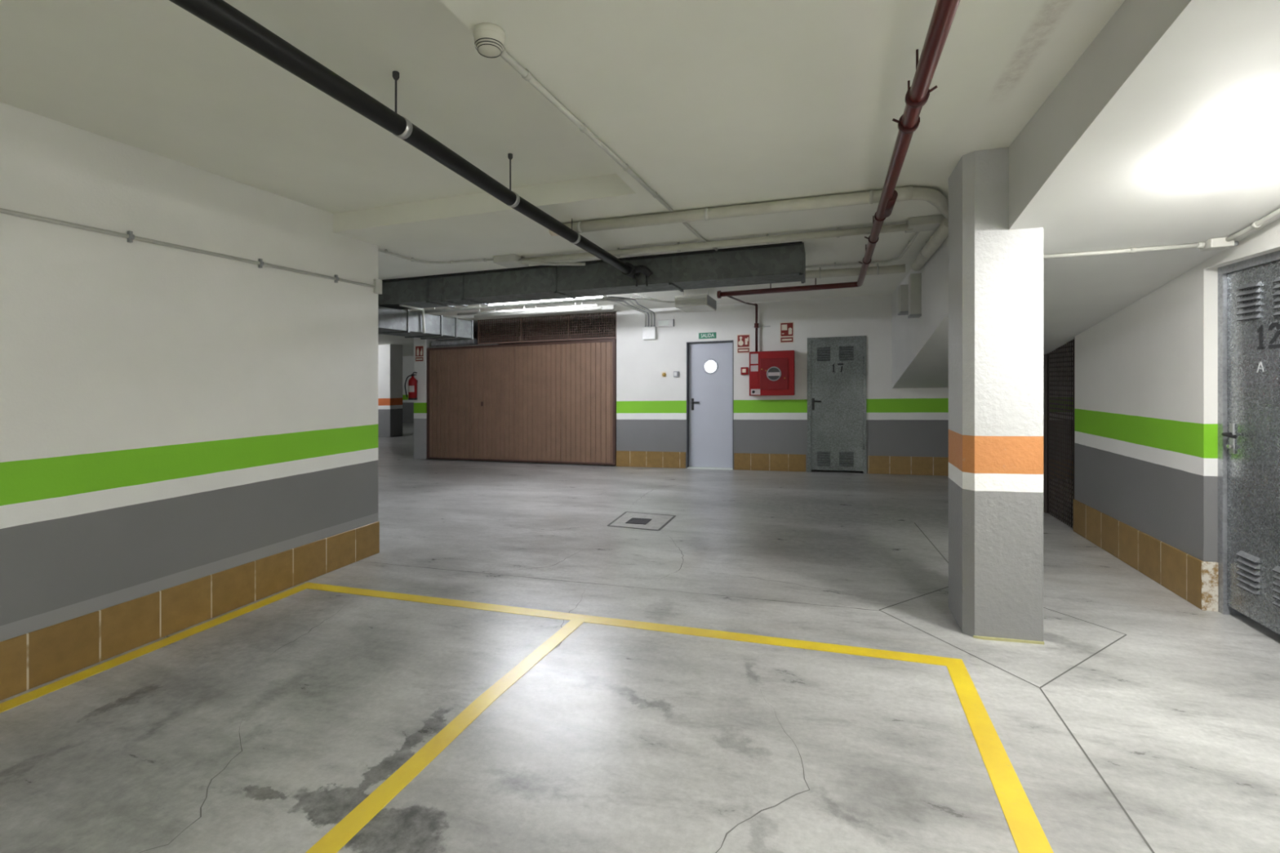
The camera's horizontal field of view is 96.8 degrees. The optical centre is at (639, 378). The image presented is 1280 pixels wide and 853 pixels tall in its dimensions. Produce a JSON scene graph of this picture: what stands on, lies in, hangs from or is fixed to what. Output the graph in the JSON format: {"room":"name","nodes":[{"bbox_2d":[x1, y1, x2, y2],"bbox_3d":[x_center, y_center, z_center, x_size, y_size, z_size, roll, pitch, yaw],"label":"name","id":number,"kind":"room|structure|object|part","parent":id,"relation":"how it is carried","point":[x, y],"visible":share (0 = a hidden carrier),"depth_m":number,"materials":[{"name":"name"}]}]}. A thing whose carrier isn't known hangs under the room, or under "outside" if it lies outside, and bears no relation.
{"room":"underground parking garage","nodes":[
{"label":"underground parking garage","id":0,"kind":"room"},
{"bbox_2d":[0,102,377,641],"bbox_3d":[-3.582,0.079,1.113,0.300,2.806,7.900,0,0,18],"label":"wall","id":1,"kind":"structure","parent":0,"point":[170,417],"depth_m":3.22,"materials":[{"name":"white paint"}]},
{"bbox_2d":[0,520,379,700],"bbox_3d":[-3.433,1.341,1.064,0.012,0.268,7.900,0,0,18],"label":"baseboard","id":2,"kind":"structure","parent":1,"relation":"attached to","point":[29,660],"depth_m":3.24,"materials":[{"name":"brown tile"}]},
{"bbox_2d":[0,208,382,294],"bbox_3d":[-3.408,-0.775,1.114,0.032,0.120,7.810,0,0,18],"label":"cable conduit","id":3,"kind":"object","parent":1,"relation":"attached to","point":[377,283],"visible":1,"depth_m":3.30,"materials":[{"name":"grey plastic"}]},
{"bbox_2d":[402,355,413,422],"bbox_3d":[-0.316,0.233,19.557,21.300,3.046,0.200,0,0,18],"label":"wall","id":4,"kind":"structure","parent":0,"point":[407,362],"depth_m":22.32,"materials":[{"name":"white paint"}]},
{"bbox_2d":[435,330,616,346],"bbox_3d":[-1.621,0.210,12.069,4.350,2.691,3.650,0,0,18],"label":"wall","id":5,"kind":"structure","parent":0,"point":[475,333],"depth_m":13.66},
{"bbox_2d":[0,0,1124,356],"bbox_3d":[-3.718,-1.267,9.097,21.300,0.846,23.000,0,0,18],"label":"ceiling","id":6,"kind":"structure","parent":0,"point":[710,104],"depth_m":2.58,"materials":[{"name":"paint"}]},
{"bbox_2d":[168,0,653,286],"bbox_3d":[-1.388,-1.088,1.130,0.275,0.445,9.092,0,0,18],"label":"drain pipe","id":7,"kind":"object","parent":6,"relation":"hanging from","point":[219,14],"visible":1,"depth_m":2.26,"materials":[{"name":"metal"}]},
{"bbox_3d":[-1.044,-1.216,2.432,0.008,0.190,0.008,0,0,41],"label":"hanger rod","id":8,"kind":"part","parent":7,"relation":"part of","materials":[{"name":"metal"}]},
{"bbox_3d":[-0.756,-1.198,3.317,0.008,0.226,0.008,0,0,-4],"label":"hanger rod","id":9,"kind":"part","parent":7,"relation":"part of","materials":[{"name":"metal"}]},
{"bbox_2d":[377,248,493,263],"bbox_3d":[-1.904,-1.111,5.251,1.085,0.050,0.432,0,0,-32],"label":"cable conduit","id":10,"kind":"object","parent":6,"relation":"attached to","point":[385,251],"visible":0.98,"depth_m":5.37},
{"bbox_2d":[472,22,505,57],"bbox_3d":[-0.509,-1.144,1.943,0.108,0.073,0.129,0,0,18],"label":"smoke detector","id":11,"kind":"object","parent":6,"relation":"attached to","point":[489,37],"visible":1,"depth_m":1.90,"materials":[{"name":"white plastic"}]},
{"bbox_2d":[410,297,606,313],"bbox_3d":[-1.645,-0.984,6.824,2.650,0.326,0.038,0,0,18],"label":"cable conduit","id":12,"kind":"object","parent":6,"relation":"hanging from","point":[593,300],"visible":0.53,"depth_m":6.76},
{"bbox_2d":[457,302,596,315],"bbox_3d":[-1.558,-1.011,7.657,2.100,0.252,0.032,0,0,18],"label":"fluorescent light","id":13,"kind":"object","parent":6,"relation":"attached to","point":[593,304],"visible":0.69,"depth_m":7.62,"materials":[{"name":"white plastic"}]},
{"bbox_2d":[442,305,614,319],"bbox_3d":[-2.348,-1.060,9.429,4.100,0.151,0.080,0,0,18],"label":"cable tray","id":14,"kind":"object","parent":6,"relation":"attached to","point":[604,307],"visible":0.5,"depth_m":9.25,"materials":[{"name":"grey metal"}]},
{"bbox_2d":[474,302,602,317],"bbox_3d":[-1.506,-1.024,8.219,2.050,0.221,0.042,0,0,18],"label":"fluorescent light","id":15,"kind":"object","parent":6,"relation":"attached to","point":[535,312],"visible":0.8,"depth_m":8.18,"materials":[{"name":"white plastic"}]},
{"bbox_2d":[493,253,585,267],"bbox_3d":[-0.944,-1.101,5.358,0.829,0.085,0.310,0,0,2],"label":"fluorescent light fixture","id":16,"kind":"object","parent":6,"relation":"attached to","point":[513,260],"visible":0.96,"depth_m":5.29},
{"bbox_2d":[488,295,606,305],"bbox_3d":[-1.183,-1.022,7.062,1.620,0.246,0.090,0,0,18],"label":"lamp","id":17,"kind":"object","parent":6,"relation":"hanging from","point":[596,296],"visible":0.3,"depth_m":7.03,"materials":[{"name":"white plastic"}]},
{"bbox_2d":[500,51,673,212],"bbox_3d":[-0.140,-1.160,2.958,0.033,0.038,2.062,0,0,20],"label":"cable conduit","id":18,"kind":"object","parent":6,"relation":"attached to","point":[526,74],"visible":0.96,"depth_m":2.54,"materials":[{"name":"white plastic"}]},
{"bbox_2d":[377,241,805,309],"bbox_3d":[-1.075,-1.007,6.035,5.422,0.378,0.512,0,0,18],"label":"ventilation duct","id":19,"kind":"object","parent":6,"relation":"attached to","point":[778,263],"visible":0.94,"depth_m":5.64,"materials":[{"name":"grey metal"}]},
{"bbox_2d":[377,304,473,341],"bbox_3d":[-2.812,-0.692,7.088,0.596,0.329,1.740,0,0,18],"label":"duct","id":20,"kind":"object","parent":19,"relation":"attached to","point":[406,323],"visible":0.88,"depth_m":6.93,"materials":[{"name":"silver metal"}]},
{"bbox_2d":[675,289,716,312],"bbox_3d":[0.749,-1.047,7.560,0.426,0.250,0.658,0,0,18],"label":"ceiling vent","id":21,"kind":"object","parent":6,"relation":"in","point":[692,303],"visible":0.97,"depth_m":7.29,"materials":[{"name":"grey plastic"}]},
{"bbox_3d":[0.949,-1.003,7.499,0.006,0.115,0.610,0,0,18],"label":"panel","id":22,"kind":"part","parent":21,"relation":"part of","materials":[{"name":"grey plastic"}]},
{"bbox_2d":[682,222,718,250],"bbox_3d":[0.498,-1.165,4.676,0.039,0.026,1.003,0,0,22],"label":"cable conduit","id":23,"kind":"object","parent":6,"relation":"attached to","point":[685,224],"visible":0.64,"depth_m":4.54,"materials":[{"name":"white plastic"}]},
{"bbox_2d":[520,223,912,264],"bbox_3d":[0.495,-1.135,4.853,3.341,0.134,0.073,0,0,17],"label":"pipe","id":24,"kind":"object","parent":6,"relation":"attached to","point":[838,233],"visible":0.94,"depth_m":4.74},
{"bbox_2d":[549,186,948,235],"bbox_3d":[0.748,-1.141,3.903,2.903,0.139,0.534,0,0,6],"label":"pipe","id":25,"kind":"object","parent":6,"relation":"attached to","point":[935,197],"visible":0.92,"depth_m":3.81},
{"bbox_2d":[716,0,960,351],"bbox_3d":[0.384,-0.812,2.520,1.616,0.796,12.830,0,0,18],"label":"pipe","id":26,"kind":"object","parent":6,"relation":"attached to","point":[917,95],"visible":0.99,"depth_m":2.30,"materials":[{"name":"red metal"}]},
{"bbox_2d":[805,263,905,278],"bbox_3d":[1.241,-1.101,6.114,3.020,0.219,0.169,0,0,10],"label":"pipe","id":27,"kind":"object","parent":6,"relation":"attached to","point":[877,270],"visible":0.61,"depth_m":5.92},
{"bbox_2d":[805,231,919,268],"bbox_3d":[2.282,-1.185,5.349,0.724,0.059,1.597,0,0,-20],"label":"cable conduit","id":28,"kind":"object","parent":6,"relation":"attached to","point":[909,243],"visible":0.95,"depth_m":5.79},
{"bbox_2d":[905,214,945,233],"bbox_3d":[2.182,-1.183,4.348,0.260,0.070,0.220,0,0,18],"label":"junction box","id":29,"kind":"object","parent":6,"relation":"attached to","point":[930,223],"visible":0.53,"depth_m":4.27,"materials":[{"name":"white plastic"}]},
{"bbox_2d":[911,217,948,271],"bbox_3d":[2.490,-1.142,4.868,0.110,0.152,1.641,0,0,18],"label":"pipe","id":30,"kind":"object","parent":6,"relation":"attached to","point":[940,234],"visible":0.88,"depth_m":4.69,"materials":[{"name":"white plastic"}]},
{"bbox_2d":[0,422,1279,852],"bbox_3d":[-3.718,1.633,9.097,21.300,0.646,23.000,0,0,18],"label":"floor","id":31,"kind":"structure","parent":0,"point":[1145,719],"depth_m":2.52,"materials":[{"name":"concrete"}]},
{"bbox_2d":[0,586,306,712],"bbox_3d":[-3.400,1.472,0.880,0.100,0.004,6.570,0,0,18],"label":"parking line","id":32,"kind":"object","parent":31,"relation":"on","point":[34,694],"visible":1,"depth_m":3.03,"materials":[{"name":"yellow paint"}]},
{"bbox_2d":[377,344,402,437],"bbox_3d":[-7.138,0.347,16.203,0.500,2.610,0.500,0,0,18],"label":"concrete column","id":33,"kind":"structure","parent":31,"relation":"on","point":[389,356],"depth_m":15.99,"materials":[{"name":"white paint"}]},
{"bbox_2d":[413,337,435,459],"bbox_3d":[-4.197,0.255,11.092,0.295,2.606,0.300,0,0,18],"label":"concrete column","id":34,"kind":"structure","parent":31,"relation":"on","point":[420,367],"depth_m":10.94,"materials":[{"name":"paint"}]},
{"bbox_2d":[404,372,417,399],"bbox_3d":[-4.365,0.141,10.871,0.236,0.535,0.180,0,0,-31],"label":"fire extinguisher","id":35,"kind":"object","parent":34,"relation":"attached to","point":[412,382],"visible":1,"depth_m":10.82,"materials":[{"name":"red metal"}]},
{"bbox_2d":[415,345,423,361],"bbox_3d":[-4.247,-0.480,10.948,0.200,0.314,0.006,0,0,18],"label":"fire sign","id":36,"kind":"object","parent":34,"relation":"attached to","point":[420,348],"visible":1,"depth_m":10.94,"materials":[{"name":"red plastic"}]},
{"bbox_2d":[305,620,583,852],"bbox_3d":[-1.447,1.429,0.245,0.123,0.006,6.572,0,0,19],"label":"parking line","id":37,"kind":"object","parent":31,"relation":"on","point":[355,820],"visible":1,"depth_m":2.15,"materials":[{"name":"yellow paint"}]},
{"bbox_2d":[297,582,965,667],"bbox_3d":[-0.421,1.429,3.415,4.197,0.090,0.095,0,0,18],"label":"parking line","id":38,"kind":"object","parent":31,"relation":"on","point":[925,659],"visible":1,"depth_m":3.23,"materials":[{"name":"yellow paint"}]},
{"bbox_2d":[607,511,675,530],"bbox_3d":[0.018,1.460,5.752,0.577,0.066,0.672,0,0,18],"label":"floor drain","id":39,"kind":"object","parent":31,"relation":"in","point":[644,521],"visible":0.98,"depth_m":5.72,"materials":[{"name":"concrete"}]},
{"bbox_2d":[948,146,1044,644],"bbox_3d":[1.982,0.082,3.187,0.373,2.607,0.432,0,0,18],"label":"concrete pillar","id":40,"kind":"structure","parent":31,"relation":"on","point":[996,272],"depth_m":3.01,"materials":[{"name":"paint"}]},
{"bbox_2d":[946,665,1053,852],"bbox_3d":[0.477,1.387,-0.381,0.100,0.005,6.571,0,0,18],"label":"parking line","id":41,"kind":"object","parent":31,"relation":"on","point":[1028,836],"visible":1,"depth_m":2.00,"materials":[{"name":"yellow paint"}]},
{"bbox_2d":[1043,337,1075,528],"bbox_3d":[4.331,0.493,6.425,0.038,1.725,2.900,0,0,18],"label":"mesh screen","id":42,"kind":"object","parent":31,"relation":"on","point":[1046,484],"visible":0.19,"depth_m":5.43,"materials":[{"name":"brown metal"}]},
{"bbox_3d":[4.112,0.555,5.750,0.038,1.601,0.040,0,0,18],"label":"post","id":43,"kind":"part","parent":42,"relation":"part of","materials":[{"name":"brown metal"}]},
{"bbox_3d":[3.889,0.494,5.060,0.035,1.723,0.030,0,0,18],"label":"post","id":44,"kind":"part","parent":42,"relation":"part of","materials":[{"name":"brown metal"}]},
{"bbox_2d":[616,293,1072,473],"bbox_3d":[3.263,0.090,8.445,7.620,2.760,0.220,0,0,18],"label":"wall","id":45,"kind":"structure","parent":0,"point":[651,407],"depth_m":8.74,"materials":[{"name":"white paint"}]},
{"bbox_2d":[426,338,616,465],"bbox_3d":[-2.244,0.433,10.218,3.924,2.197,0.050,0,0,21],"label":"gate","id":46,"kind":"object","parent":45,"relation":"attached to","point":[544,402],"visible":1,"depth_m":10.14,"materials":[{"name":"brown metal"}]},
{"bbox_3d":[-3.582,0.473,10.735,0.950,2.065,0.030,0,0,21],"label":"gate panel","id":47,"kind":"part","parent":46,"relation":"part of","materials":[{"name":"brown metal"}]},
{"bbox_2d":[431,338,477,346],"bbox_3d":[-3.497,-0.675,10.683,0.984,0.131,0.107,0,0,21],"label":"flexible hose","id":48,"kind":"object","parent":46,"relation":"on","point":[474,341],"visible":0.87,"depth_m":10.63,"materials":[{"name":"metal"}]},
{"bbox_3d":[-3.323,-0.609,10.621,1.580,0.046,0.040,0,0,21],"label":"rail","id":49,"kind":"part","parent":46,"relation":"part of","materials":[{"name":"brown metal"}]},
{"bbox_3d":[-2.688,0.453,10.396,0.950,2.065,0.030,0,0,21],"label":"gate panel","id":50,"kind":"part","parent":46,"relation":"part of","materials":[{"name":"brown metal"}]},
{"bbox_3d":[-1.793,0.433,10.058,0.950,2.065,0.030,0,0,21],"label":"gate panel","id":51,"kind":"part","parent":46,"relation":"part of","materials":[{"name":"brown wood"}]},
{"bbox_3d":[-0.899,0.413,9.720,0.950,2.065,0.030,0,0,21],"label":"gate panel","id":52,"kind":"part","parent":46,"relation":"part of","materials":[{"name":"brown metal"}]},
{"bbox_2d":[477,311,616,344],"bbox_3d":[-1.677,-0.877,10.012,2.717,0.504,0.035,0,0,18],"label":"mesh screen","id":53,"kind":"object","parent":45,"relation":"attached to","point":[569,317],"visible":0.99,"depth_m":10.01,"materials":[{"name":"black metal"}]},
{"bbox_3d":[-2.958,-0.853,10.429,0.022,0.440,0.035,0,0,18],"label":"post","id":54,"kind":"part","parent":53,"relation":"part of","materials":[{"name":"brown metal"}]},
{"bbox_3d":[-2.121,-0.872,10.157,0.022,0.440,0.035,0,0,18],"label":"post","id":55,"kind":"part","parent":53,"relation":"part of","materials":[{"name":"brown metal"}]},
{"bbox_3d":[-1.677,-0.665,10.012,2.715,0.079,0.035,0,0,18],"label":"rail","id":56,"kind":"part","parent":53,"relation":"part of","materials":[{"name":"brown metal"}]},
{"bbox_3d":[-1.237,-0.891,9.869,0.022,0.440,0.035,0,0,18],"label":"post","id":57,"kind":"part","parent":53,"relation":"part of","materials":[{"name":"brown metal"}]},
{"bbox_3d":[-0.395,-0.909,9.595,0.022,0.440,0.035,0,0,18],"label":"post","id":58,"kind":"part","parent":53,"relation":"part of","materials":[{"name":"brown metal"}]},
{"bbox_2d":[600,293,675,325],"bbox_3d":[0.174,-0.958,7.831,0.769,0.253,2.939,0,0,11],"label":"cable bundle","id":59,"kind":"object","parent":45,"relation":"attached to","point":[613,299],"visible":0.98,"depth_m":7.37,"materials":[{"name":"grey plastic"}]},
{"bbox_2d":[642,324,656,339],"bbox_3d":[0.157,-0.753,9.292,0.220,0.234,0.090,0,0,18],"label":"wall box","id":60,"kind":"object","parent":45,"relation":"attached to","point":[648,332],"visible":1,"depth_m":9.25,"materials":[{"name":"white plastic"}]},
{"bbox_2d":[661,371,666,377],"bbox_3d":[0.382,-0.068,9.236,0.082,0.092,0.057,0,0,18],"label":"switch","id":61,"kind":"object","parent":45,"relation":"attached to","point":[663,373],"visible":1,"depth_m":9.24,"materials":[{"name":"beige plastic"}]},
{"bbox_2d":[657,319,674,327],"bbox_3d":[0.421,-0.899,9.219,0.267,0.121,0.066,0,0,18],"label":"emergency light","id":62,"kind":"object","parent":45,"relation":"attached to","point":[668,322],"visible":1,"depth_m":9.19,"materials":[{"name":"white plastic"}]},
{"bbox_2d":[673,371,679,377],"bbox_3d":[0.584,-0.072,9.173,0.085,0.092,0.052,0,0,18],"label":"light switch","id":63,"kind":"object","parent":45,"relation":"attached to","point":[676,374],"visible":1,"depth_m":9.15,"materials":[{"name":"grey plastic"}]},
{"bbox_2d":[698,332,715,338],"bbox_3d":[1.072,-0.683,9.039,0.283,0.102,0.004,0,0,18],"label":"exit sign","id":64,"kind":"object","parent":45,"relation":"attached to","point":[708,335],"visible":1,"depth_m":9.04,"materials":[{"name":"green plastic"}]},
{"bbox_2d":[686,340,733,469],"bbox_3d":[1.129,0.421,9.105,0.755,2.046,0.165,0,0,18],"label":"door","id":65,"kind":"structure","parent":45,"relation":"in","point":[709,364],"depth_m":9.14,"materials":[{"name":"grey metal"}]},
{"bbox_3d":[0.855,0.418,9.229,0.040,0.191,0.008,0,0,18],"label":"handle plate","id":66,"kind":"part","parent":65,"relation":"part of","materials":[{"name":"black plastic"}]},
{"bbox_3d":[1.140,-0.193,9.163,0.200,0.200,0.006,0,0,18],"label":"porthole glass","id":67,"kind":"part","parent":65,"relation":"part of","materials":[{"name":"white glass"}]},
{"bbox_2d":[737,333,750,353],"bbox_3d":[1.613,-0.542,8.863,0.205,0.299,0.006,0,0,18],"label":"fire sign","id":68,"kind":"object","parent":45,"relation":"attached to","point":[743,340],"visible":0.99,"depth_m":8.86,"materials":[{"name":"red plastic"}]},
{"bbox_2d":[740,367,748,374],"bbox_3d":[1.623,-0.118,8.837,0.110,0.117,0.048,0,0,18],"label":"button","id":69,"kind":"object","parent":45,"relation":"attached to","point":[744,371],"visible":1,"depth_m":8.82,"materials":[{"name":"plastic"}]},
{"bbox_2d":[749,350,795,395],"bbox_3d":[2.001,-0.079,8.624,0.660,0.684,0.220,0,0,18],"label":"cabinet","id":70,"kind":"object","parent":45,"relation":"attached to","point":[771,373],"visible":1,"depth_m":8.53,"materials":[{"name":"red metal"}]},
{"bbox_3d":[1.735,0.026,8.614,0.100,0.212,0.004,0,0,18],"label":"plate","id":71,"kind":"part","parent":70,"relation":"part of","materials":[{"name":"red metal"}]},
{"bbox_3d":[2.010,-0.070,8.521,0.410,0.478,0.010,0,0,18],"label":"cabinet door","id":72,"kind":"part","parent":70,"relation":"part of","materials":[{"name":"red metal"}]},
{"bbox_2d":[779,321,793,342],"bbox_3d":[2.237,-0.700,8.660,0.205,0.319,0.006,0,0,18],"label":"fire sign","id":73,"kind":"object","parent":45,"relation":"attached to","point":[786,329],"visible":1,"depth_m":8.66,"materials":[{"name":"red plastic"}]},
{"bbox_2d":[807,335,866,473],"bbox_3d":[2.918,0.389,8.453,0.830,2.032,0.158,0,0,18],"label":"door","id":74,"kind":"structure","parent":45,"relation":"in","point":[836,366],"depth_m":8.43,"materials":[{"name":"grey metal"}]},
{"bbox_3d":[2.599,0.384,8.531,0.035,0.181,0.010,0,0,18],"label":"handle plate","id":75,"kind":"part","parent":74,"relation":"part of","materials":[{"name":"black plastic"}]},
{"bbox_2d":[817,451,830,466],"bbox_3d":[2.739,1.193,8.483,0.190,0.212,0.020,0,0,18],"label":"vent","id":76,"kind":"object","parent":74,"relation":"attached to","point":[823,457],"depth_m":8.48,"materials":[{"name":"grey metal"}]},
{"bbox_2d":[817,346,830,360],"bbox_3d":[2.739,-0.367,8.483,0.190,0.212,0.020,0,0,18],"label":"vent","id":77,"kind":"object","parent":74,"relation":"attached to","point":[823,353],"depth_m":8.49,"materials":[{"name":"grey metal"}]},
{"bbox_2d":[839,452,853,466],"bbox_3d":[3.043,1.186,8.384,0.200,0.213,0.020,0,0,18],"label":"vent","id":78,"kind":"object","parent":74,"relation":"attached to","point":[846,459],"depth_m":8.38,"materials":[{"name":"grey metal"}]},
{"bbox_2d":[839,346,853,360],"bbox_3d":[3.043,-0.374,8.384,0.200,0.213,0.020,0,0,18],"label":"vent","id":79,"kind":"object","parent":74,"relation":"attached to","point":[846,353],"depth_m":8.39,"materials":[{"name":"grey metal"}]},
{"bbox_2d":[616,450,1072,479],"bbox_3d":[3.084,1.262,8.381,7.320,0.415,0.012,0,0,18],"label":"baseboard","id":80,"kind":"structure","parent":45,"relation":"attached to","point":[877,464],"depth_m":8.67,"materials":[{"name":"brown tile"}]},
{"bbox_2d":[892,0,1279,388],"bbox_3d":[3.248,-0.582,1.546,3.380,1.456,12.950,0,0,18],"label":"ramp slab","id":81,"kind":"object","parent":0,"point":[1113,157],"visible":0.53,"depth_m":2.44,"materials":[{"name":"white paint"}]},
{"bbox_2d":[897,284,908,315],"bbox_3d":[3.020,-0.897,6.494,0.114,0.324,0.232,0,0,18],"label":"cable trunking","id":82,"kind":"object","parent":81,"relation":"attached to","point":[903,290],"visible":0.73,"depth_m":6.40,"materials":[{"name":"grey plastic"}]},
{"bbox_2d":[907,273,921,318],"bbox_3d":[2.799,-0.842,5.798,0.104,0.434,0.172,0,0,18],"label":"cable trunking","id":83,"kind":"object","parent":81,"relation":"attached to","point":[914,279],"visible":1,"depth_m":5.72,"materials":[{"name":"grey plastic"}]},
{"bbox_2d":[1043,243,1198,258],"bbox_3d":[2.627,-0.712,3.210,0.890,0.044,0.032,0,0,18],"label":"cable conduit","id":84,"kind":"object","parent":81,"relation":"attached to","point":[1132,250],"visible":0.88,"depth_m":3.18,"materials":[{"name":"white plastic"}]},
{"bbox_2d":[1196,236,1238,251],"bbox_3d":[3.093,-0.720,3.042,0.169,0.053,0.100,0,0,18],"label":"junction box","id":85,"kind":"object","parent":81,"relation":"attached to","point":[1217,243],"visible":0.92,"depth_m":3.01,"materials":[{"name":"grey plastic"}]},
{"bbox_2d":[1225,208,1279,241],"bbox_3d":[1.979,-0.929,-0.453,0.048,0.439,7.363,0,0,18],"label":"cable conduit","id":86,"kind":"object","parent":81,"relation":"attached to","point":[1258,224],"visible":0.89,"depth_m":2.81,"materials":[{"name":"white plastic"}]},
{"bbox_2d":[1075,218,1279,562],"bbox_3d":[2.501,0.072,0.238,0.390,2.568,10.000,0,0,18],"label":"wall","id":87,"kind":"structure","parent":0,"point":[1146,374],"depth_m":3.76,"materials":[{"name":"white plaster"},{"name":"green paint"},{"name":"grey paint"}]},
{"bbox_2d":[1073,498,1218,611],"bbox_3d":[3.606,1.213,4.180,0.076,0.286,1.820,0,0,18],"label":"baseboard","id":88,"kind":"structure","parent":87,"relation":"attached to","point":[1195,580],"depth_m":3.81,"materials":[{"name":"brown tile"}]},
{"bbox_2d":[1217,250,1279,634],"bbox_3d":[3.256,0.354,2.910,0.128,2.002,0.830,0,0,18],"label":"door","id":89,"kind":"structure","parent":87,"relation":"in","point":[1249,290],"depth_m":3.08,"materials":[{"name":"grey metal"}]},
{"bbox_3d":[3.307,0.317,3.176,0.060,0.026,0.118,0,0,18],"label":"lever","id":90,"kind":"part","parent":89,"relation":"part of","materials":[{"name":"black plastic"}]},
{"bbox_3d":[3.348,0.339,3.216,0.010,0.170,0.037,0,0,18],"label":"handle plate","id":91,"kind":"part","parent":89,"relation":"part of","materials":[{"name":"grey plastic"}]},
{"bbox_2d":[1235,550,1260,595],"bbox_3d":[3.303,1.052,3.090,0.022,0.201,0.150,0,0,18],"label":"vent","id":92,"kind":"object","parent":89,"relation":"attached to","point":[1248,566],"depth_m":3.08,"materials":[{"name":"grey metal"}]},
{"bbox_2d":[1235,280,1260,321],"bbox_3d":[3.303,-0.418,3.090,0.022,0.201,0.150,0,0,18],"label":"vent","id":93,"kind":"object","parent":89,"relation":"attached to","point":[1248,295],"depth_m":3.08,"materials":[{"name":"grey metal"}]},
{"bbox_2d":[1271,565,1279,607],"bbox_3d":[3.217,1.052,2.826,0.022,0.201,0.165,0,0,18],"label":"vent","id":94,"kind":"object","parent":89,"relation":"attached to","point":[1277,568],"depth_m":2.89,"materials":[{"name":"grey metal"}]},
{"bbox_2d":[1271,276,1279,315],"bbox_3d":[3.217,-0.418,2.826,0.022,0.201,0.165,0,0,18],"label":"vent","id":95,"kind":"object","parent":89,"relation":"attached to","point":[1277,279],"depth_m":2.89,"materials":[{"name":"grey metal"}]}
]}

